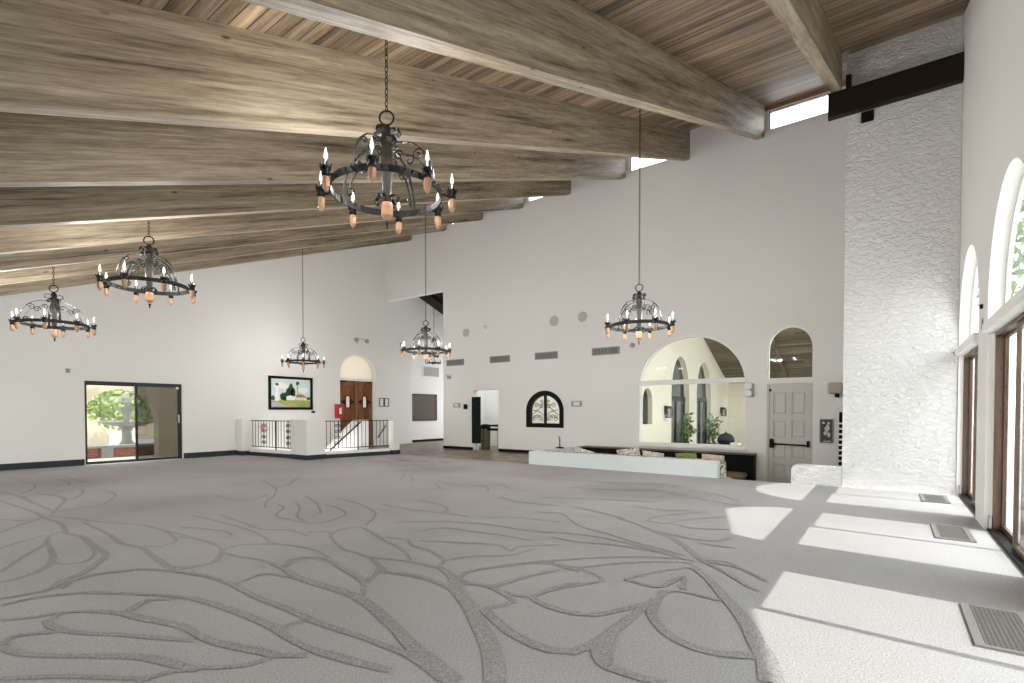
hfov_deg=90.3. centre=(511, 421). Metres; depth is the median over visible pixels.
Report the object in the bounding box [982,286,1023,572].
door
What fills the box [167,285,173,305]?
candle holder
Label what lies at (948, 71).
girder
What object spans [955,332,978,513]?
door
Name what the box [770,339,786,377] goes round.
beam
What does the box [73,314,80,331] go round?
candle holder
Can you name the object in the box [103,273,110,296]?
candle holder
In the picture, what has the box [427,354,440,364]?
chandelier
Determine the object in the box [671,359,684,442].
door
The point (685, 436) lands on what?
potted plant
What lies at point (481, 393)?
wall
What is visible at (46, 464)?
baseboard
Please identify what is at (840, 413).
rack
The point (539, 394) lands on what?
window
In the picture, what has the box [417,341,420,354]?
candle holder
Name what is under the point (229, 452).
baseboard
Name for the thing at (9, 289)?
roof beam
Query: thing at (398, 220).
candle holder
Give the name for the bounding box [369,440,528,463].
floor
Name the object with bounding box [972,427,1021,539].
terrace
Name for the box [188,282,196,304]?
candle holder
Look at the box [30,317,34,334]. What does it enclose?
candle holder
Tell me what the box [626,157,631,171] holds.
window
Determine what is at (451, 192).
candle holder
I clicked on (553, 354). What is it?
air vent
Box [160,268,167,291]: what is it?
candle holder
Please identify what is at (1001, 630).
floor vent
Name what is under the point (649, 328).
candle holder
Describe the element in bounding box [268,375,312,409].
landscape painting
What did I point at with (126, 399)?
bowl
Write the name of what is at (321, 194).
candle holder
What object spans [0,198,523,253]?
roof beam
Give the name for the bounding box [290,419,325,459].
railing post
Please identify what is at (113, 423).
bowl
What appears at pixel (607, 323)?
candle holder
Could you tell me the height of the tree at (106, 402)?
3.306 m
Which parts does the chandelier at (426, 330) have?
chain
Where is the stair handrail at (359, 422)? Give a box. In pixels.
[329,422,360,450]
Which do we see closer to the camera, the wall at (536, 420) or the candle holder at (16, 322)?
the candle holder at (16, 322)
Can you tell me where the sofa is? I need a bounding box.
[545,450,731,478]
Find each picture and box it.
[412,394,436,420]
[819,419,833,442]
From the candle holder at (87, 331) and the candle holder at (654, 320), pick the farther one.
the candle holder at (87, 331)
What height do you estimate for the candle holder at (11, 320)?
0.340 m
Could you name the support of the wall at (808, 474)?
on the floor
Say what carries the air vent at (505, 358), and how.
in the wall at (742, 240)
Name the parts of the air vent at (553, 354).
plate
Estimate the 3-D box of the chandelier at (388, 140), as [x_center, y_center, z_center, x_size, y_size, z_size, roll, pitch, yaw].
[-1.072,-2.534,4.352,1.119,1.775,1.131,-1,1,-25]
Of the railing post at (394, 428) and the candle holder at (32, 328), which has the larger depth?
the railing post at (394, 428)
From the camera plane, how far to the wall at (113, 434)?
27.07 m
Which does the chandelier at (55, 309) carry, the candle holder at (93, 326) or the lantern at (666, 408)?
the candle holder at (93, 326)
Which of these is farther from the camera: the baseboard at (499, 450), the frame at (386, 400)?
the frame at (386, 400)
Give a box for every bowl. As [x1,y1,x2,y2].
[96,421,134,425]
[114,406,134,420]
[118,392,134,405]
[718,441,733,444]
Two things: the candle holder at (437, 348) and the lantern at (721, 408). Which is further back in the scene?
the lantern at (721, 408)
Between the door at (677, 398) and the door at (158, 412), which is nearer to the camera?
the door at (158, 412)
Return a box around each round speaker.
[463,329,468,336]
[550,316,557,325]
[578,312,586,321]
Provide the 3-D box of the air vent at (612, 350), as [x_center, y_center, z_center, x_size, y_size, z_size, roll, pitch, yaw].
[2.624,-1.973,14.300,0.840,0.220,0.029,1,1,36]
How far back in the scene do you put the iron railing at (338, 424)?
14.74 m
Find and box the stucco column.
[842,14,963,495]
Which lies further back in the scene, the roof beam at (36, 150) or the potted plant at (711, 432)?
the potted plant at (711, 432)
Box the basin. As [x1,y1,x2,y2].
[87,444,134,458]
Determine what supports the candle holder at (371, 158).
on the chandelier at (388, 140)
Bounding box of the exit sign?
[571,401,581,405]
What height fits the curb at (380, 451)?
0.190 m
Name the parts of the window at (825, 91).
sash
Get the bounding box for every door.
[84,381,181,464]
[340,354,373,445]
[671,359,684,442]
[696,365,706,443]
[766,382,812,482]
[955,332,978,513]
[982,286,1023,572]
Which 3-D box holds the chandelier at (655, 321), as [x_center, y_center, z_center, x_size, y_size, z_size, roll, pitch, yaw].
[2.108,-3.337,8.415,1.130,4.120,1.134,-1,1,-34]
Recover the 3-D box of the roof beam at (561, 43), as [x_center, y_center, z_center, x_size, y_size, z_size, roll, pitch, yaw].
[1.086,-3.913,5.552,0.150,6.571,15.900,1,1,36]
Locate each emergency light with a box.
[355,338,368,344]
[744,382,753,396]
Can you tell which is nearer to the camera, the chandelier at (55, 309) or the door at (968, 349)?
the door at (968, 349)
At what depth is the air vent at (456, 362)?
17.69 m
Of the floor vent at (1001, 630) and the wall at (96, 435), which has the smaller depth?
the floor vent at (1001, 630)
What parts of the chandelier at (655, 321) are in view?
chain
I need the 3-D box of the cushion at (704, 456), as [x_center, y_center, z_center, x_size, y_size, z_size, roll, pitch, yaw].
[4.189,0.890,10.604,0.469,0.420,0.207,1,1,36]
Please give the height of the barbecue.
1.034 m
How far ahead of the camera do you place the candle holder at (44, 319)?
8.56 m
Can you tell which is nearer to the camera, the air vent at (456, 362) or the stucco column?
the stucco column
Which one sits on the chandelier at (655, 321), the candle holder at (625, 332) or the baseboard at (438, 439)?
the candle holder at (625, 332)
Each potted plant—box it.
[676,413,698,442]
[704,413,722,443]
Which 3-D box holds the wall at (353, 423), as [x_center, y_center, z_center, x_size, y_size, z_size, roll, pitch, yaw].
[-5.277,0.941,15.635,0.140,1.940,2.020,1,1,36]
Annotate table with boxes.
[487,424,497,448]
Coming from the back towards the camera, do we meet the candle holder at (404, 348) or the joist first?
the joist
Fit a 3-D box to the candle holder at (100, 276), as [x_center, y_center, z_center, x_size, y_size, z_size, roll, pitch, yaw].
[-5.412,-1.888,6.711,0.090,0.340,0.139,1,1,36]
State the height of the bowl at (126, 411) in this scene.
0.610 m
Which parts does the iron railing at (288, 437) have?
scroll panel, rail, scroll panel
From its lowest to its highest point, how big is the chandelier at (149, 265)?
1.832 m
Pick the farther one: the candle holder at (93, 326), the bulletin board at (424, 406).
the bulletin board at (424, 406)
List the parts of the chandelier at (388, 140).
chain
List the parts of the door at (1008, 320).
panel frame, panel frame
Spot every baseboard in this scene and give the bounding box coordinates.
[0,459,84,470]
[184,450,236,457]
[412,438,442,441]
[443,445,472,449]
[498,449,533,452]
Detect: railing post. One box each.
[236,419,249,455]
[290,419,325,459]
[389,421,399,453]
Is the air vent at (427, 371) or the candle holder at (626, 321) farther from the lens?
the air vent at (427, 371)
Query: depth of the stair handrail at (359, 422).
15.58 m
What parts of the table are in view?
rail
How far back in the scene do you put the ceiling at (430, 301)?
21.92 m
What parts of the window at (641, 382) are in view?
sill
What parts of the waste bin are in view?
lid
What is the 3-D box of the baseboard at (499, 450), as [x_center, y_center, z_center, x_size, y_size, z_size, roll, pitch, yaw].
[0.738,0.958,15.761,2.940,0.098,0.020,1,1,36]
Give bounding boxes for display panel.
[472,397,480,450]
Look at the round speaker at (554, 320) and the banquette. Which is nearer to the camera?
the banquette
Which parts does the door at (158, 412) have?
panel frame, panel frame, pane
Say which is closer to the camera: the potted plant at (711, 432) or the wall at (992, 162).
the wall at (992, 162)
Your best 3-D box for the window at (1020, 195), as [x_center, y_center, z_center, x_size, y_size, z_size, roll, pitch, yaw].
[4.750,-1.716,4.662,0.040,1.308,2.186,1,1,36]
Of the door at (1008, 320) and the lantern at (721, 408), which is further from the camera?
the lantern at (721, 408)
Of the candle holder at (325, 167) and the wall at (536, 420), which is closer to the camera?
the candle holder at (325, 167)
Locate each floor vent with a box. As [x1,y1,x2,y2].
[919,494,950,503]
[931,524,976,542]
[960,602,1023,655]
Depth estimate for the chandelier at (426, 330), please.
11.69 m
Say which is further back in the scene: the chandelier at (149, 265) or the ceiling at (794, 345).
the ceiling at (794, 345)
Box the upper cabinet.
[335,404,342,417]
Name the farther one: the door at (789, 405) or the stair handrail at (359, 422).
the stair handrail at (359, 422)
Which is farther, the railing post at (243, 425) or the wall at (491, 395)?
the wall at (491, 395)
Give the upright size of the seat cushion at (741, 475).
0.135 m
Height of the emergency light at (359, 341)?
0.208 m
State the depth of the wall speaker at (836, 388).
10.89 m
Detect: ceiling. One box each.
[120,0,969,129]
[419,292,442,314]
[704,328,812,382]
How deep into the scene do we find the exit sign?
14.83 m
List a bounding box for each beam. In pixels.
[0,0,689,160]
[0,112,625,186]
[0,180,570,228]
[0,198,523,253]
[0,212,482,271]
[0,224,446,284]
[0,235,411,295]
[241,0,764,139]
[764,0,841,92]
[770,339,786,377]
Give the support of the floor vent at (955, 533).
in the floor at (392, 568)
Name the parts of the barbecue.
lid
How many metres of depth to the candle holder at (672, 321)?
8.13 m
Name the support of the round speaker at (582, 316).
attached to the wall at (742, 240)
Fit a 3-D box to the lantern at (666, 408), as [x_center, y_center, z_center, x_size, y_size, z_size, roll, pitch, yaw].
[5.617,-0.342,18.283,0.269,0.440,0.260,1,1,36]
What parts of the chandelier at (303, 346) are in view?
chain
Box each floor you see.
[0,454,1023,682]
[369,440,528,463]
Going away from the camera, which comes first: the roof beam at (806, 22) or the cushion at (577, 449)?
the roof beam at (806, 22)
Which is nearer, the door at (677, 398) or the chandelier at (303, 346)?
the chandelier at (303, 346)
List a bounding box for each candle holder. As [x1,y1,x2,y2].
[8,313,14,331]
[12,309,22,328]
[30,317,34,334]
[40,310,47,328]
[61,323,65,337]
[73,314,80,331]
[86,321,90,337]
[88,319,96,335]
[95,265,107,290]
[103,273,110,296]
[119,263,128,288]
[133,281,138,302]
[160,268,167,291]
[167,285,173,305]
[185,275,195,298]
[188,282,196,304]
[315,173,330,210]
[319,148,336,191]
[348,193,356,227]
[365,138,378,182]
[395,203,401,234]
[402,343,407,355]
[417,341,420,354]
[420,150,433,193]
[432,193,442,228]
[436,341,440,355]
[442,175,457,212]
[446,343,451,357]
[604,315,612,334]
[623,324,626,340]
[624,311,629,331]
[648,323,651,339]
[652,310,658,330]
[667,313,675,332]
[667,317,670,336]
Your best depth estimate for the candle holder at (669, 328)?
8.55 m
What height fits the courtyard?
0.200 m
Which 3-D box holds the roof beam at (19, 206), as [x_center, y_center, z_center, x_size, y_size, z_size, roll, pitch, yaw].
[-3.053,-3.973,8.615,0.150,6.571,15.900,1,1,36]
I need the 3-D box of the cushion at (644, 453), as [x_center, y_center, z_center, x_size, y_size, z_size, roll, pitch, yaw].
[3.152,0.875,11.372,0.532,0.445,0.207,1,1,36]
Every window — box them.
[526,391,563,427]
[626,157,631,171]
[636,335,745,450]
[643,390,647,423]
[765,81,845,130]
[768,326,813,378]
[971,266,977,333]
[1005,175,1023,302]
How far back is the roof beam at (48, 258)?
9.96 m
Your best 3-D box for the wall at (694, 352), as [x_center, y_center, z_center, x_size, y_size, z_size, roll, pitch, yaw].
[6.700,-2.805,20.220,0.350,8.950,13.840,1,1,36]
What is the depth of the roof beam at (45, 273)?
11.57 m
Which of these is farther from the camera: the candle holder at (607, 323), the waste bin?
the waste bin
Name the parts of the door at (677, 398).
pane, pane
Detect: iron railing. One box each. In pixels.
[251,420,290,449]
[325,420,388,449]
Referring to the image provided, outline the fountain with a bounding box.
[96,392,134,443]
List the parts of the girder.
bracket plate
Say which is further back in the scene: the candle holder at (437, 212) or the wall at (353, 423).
the wall at (353, 423)
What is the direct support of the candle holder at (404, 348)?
on the chandelier at (426, 330)
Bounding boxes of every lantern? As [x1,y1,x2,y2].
[664,406,672,417]
[720,407,726,415]
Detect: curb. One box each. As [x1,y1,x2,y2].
[249,449,290,457]
[325,448,389,458]
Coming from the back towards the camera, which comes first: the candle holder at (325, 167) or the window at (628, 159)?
the window at (628, 159)
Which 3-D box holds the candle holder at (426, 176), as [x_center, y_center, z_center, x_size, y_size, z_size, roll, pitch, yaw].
[-0.680,-1.954,4.001,0.132,0.340,0.103,1,1,36]
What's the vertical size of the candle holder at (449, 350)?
0.340 m
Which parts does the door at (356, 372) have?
pane, clover trim, pane, clover trim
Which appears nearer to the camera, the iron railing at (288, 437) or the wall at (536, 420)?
the iron railing at (288, 437)
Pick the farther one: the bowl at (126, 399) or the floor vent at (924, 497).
the bowl at (126, 399)
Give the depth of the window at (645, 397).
17.33 m
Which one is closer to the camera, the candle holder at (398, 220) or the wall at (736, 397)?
the candle holder at (398, 220)
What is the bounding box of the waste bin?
[481,424,490,449]
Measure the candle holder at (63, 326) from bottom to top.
0.340 m
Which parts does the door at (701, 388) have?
pane, pane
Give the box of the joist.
[428,294,442,306]
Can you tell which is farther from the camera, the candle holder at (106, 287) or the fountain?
the fountain
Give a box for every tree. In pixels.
[87,389,134,433]
[976,197,1023,306]
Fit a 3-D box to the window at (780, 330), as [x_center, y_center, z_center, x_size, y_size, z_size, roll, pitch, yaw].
[6.398,-1.576,11.683,0.930,1.210,0.120,1,1,36]
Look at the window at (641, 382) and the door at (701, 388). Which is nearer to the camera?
the window at (641, 382)
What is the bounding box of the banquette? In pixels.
[581,446,756,480]
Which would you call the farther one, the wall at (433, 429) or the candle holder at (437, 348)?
the wall at (433, 429)
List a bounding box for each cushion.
[575,447,593,452]
[616,448,640,455]
[642,450,663,456]
[675,453,696,458]
[702,454,723,459]
[726,471,746,479]
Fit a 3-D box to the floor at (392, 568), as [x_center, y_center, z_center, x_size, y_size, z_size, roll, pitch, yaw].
[-3.713,1.229,7.456,16.790,0.127,13.474,1,1,36]
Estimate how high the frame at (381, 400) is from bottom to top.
0.330 m
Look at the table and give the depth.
17.26 m
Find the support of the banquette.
on the floor
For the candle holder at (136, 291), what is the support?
on the chandelier at (149, 265)
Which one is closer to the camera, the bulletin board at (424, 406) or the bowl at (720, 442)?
the bowl at (720, 442)
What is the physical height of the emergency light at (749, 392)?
0.360 m
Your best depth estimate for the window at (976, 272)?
7.74 m
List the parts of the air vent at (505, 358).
plate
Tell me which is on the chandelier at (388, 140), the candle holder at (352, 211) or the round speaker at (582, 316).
the candle holder at (352, 211)
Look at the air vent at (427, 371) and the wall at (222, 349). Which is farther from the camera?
the air vent at (427, 371)
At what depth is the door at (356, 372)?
18.98 m
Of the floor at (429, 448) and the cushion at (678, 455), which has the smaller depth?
the cushion at (678, 455)
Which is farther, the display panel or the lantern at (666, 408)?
the lantern at (666, 408)
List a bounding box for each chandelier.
[8,266,96,341]
[95,220,196,307]
[280,248,324,372]
[315,40,457,234]
[400,205,451,362]
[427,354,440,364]
[604,108,675,344]
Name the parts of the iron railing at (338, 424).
scroll panel, rail, rail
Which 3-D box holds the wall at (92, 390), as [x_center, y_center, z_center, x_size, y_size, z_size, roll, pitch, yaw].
[-12.265,-1.007,16.526,0.400,4.400,12.000,1,1,36]
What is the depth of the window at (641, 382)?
13.06 m
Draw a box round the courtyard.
[88,439,168,464]
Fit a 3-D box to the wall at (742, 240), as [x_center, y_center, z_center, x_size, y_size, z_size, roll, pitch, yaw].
[1.868,-2.952,15.016,16.670,8.849,0.250,1,1,36]
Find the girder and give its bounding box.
[828,51,963,123]
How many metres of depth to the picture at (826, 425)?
11.17 m
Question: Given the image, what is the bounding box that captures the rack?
[838,412,842,465]
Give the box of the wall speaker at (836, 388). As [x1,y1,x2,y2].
[828,382,842,396]
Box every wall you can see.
[0,244,411,469]
[86,385,134,460]
[87,394,109,445]
[109,395,134,439]
[325,421,368,450]
[386,112,845,480]
[412,297,442,441]
[478,390,485,445]
[486,390,497,445]
[529,445,719,477]
[532,396,558,422]
[642,337,727,443]
[728,383,744,444]
[791,463,841,486]
[956,0,1023,529]
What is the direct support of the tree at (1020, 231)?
on the terrace
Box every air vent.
[422,366,439,377]
[446,359,463,365]
[490,355,509,362]
[535,351,557,359]
[592,346,619,355]
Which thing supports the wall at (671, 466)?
on the floor
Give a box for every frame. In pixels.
[379,398,383,406]
[384,398,388,406]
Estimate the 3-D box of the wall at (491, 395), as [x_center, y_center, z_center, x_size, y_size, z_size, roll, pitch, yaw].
[0.151,-0.528,18.855,2.800,3.050,0.100,1,1,36]
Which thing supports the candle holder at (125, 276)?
on the chandelier at (149, 265)
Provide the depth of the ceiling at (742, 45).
6.48 m
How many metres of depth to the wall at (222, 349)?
14.86 m
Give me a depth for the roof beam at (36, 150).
5.42 m
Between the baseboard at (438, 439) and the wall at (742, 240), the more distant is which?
the baseboard at (438, 439)
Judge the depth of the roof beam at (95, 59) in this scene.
4.04 m
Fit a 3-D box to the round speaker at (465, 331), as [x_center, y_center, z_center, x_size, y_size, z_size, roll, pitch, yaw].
[-1.576,-3.025,17.396,0.280,0.280,0.017,1,1,36]
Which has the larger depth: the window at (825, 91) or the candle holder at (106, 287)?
the window at (825, 91)
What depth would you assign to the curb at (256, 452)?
14.75 m
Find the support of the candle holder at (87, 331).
on the chandelier at (55, 309)
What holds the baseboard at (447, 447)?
attached to the wall at (742, 240)
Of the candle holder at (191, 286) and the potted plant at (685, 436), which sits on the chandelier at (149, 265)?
the candle holder at (191, 286)
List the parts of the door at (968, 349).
panel frame, panel frame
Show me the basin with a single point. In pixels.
(120, 450)
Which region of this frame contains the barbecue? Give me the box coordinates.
[717,432,734,444]

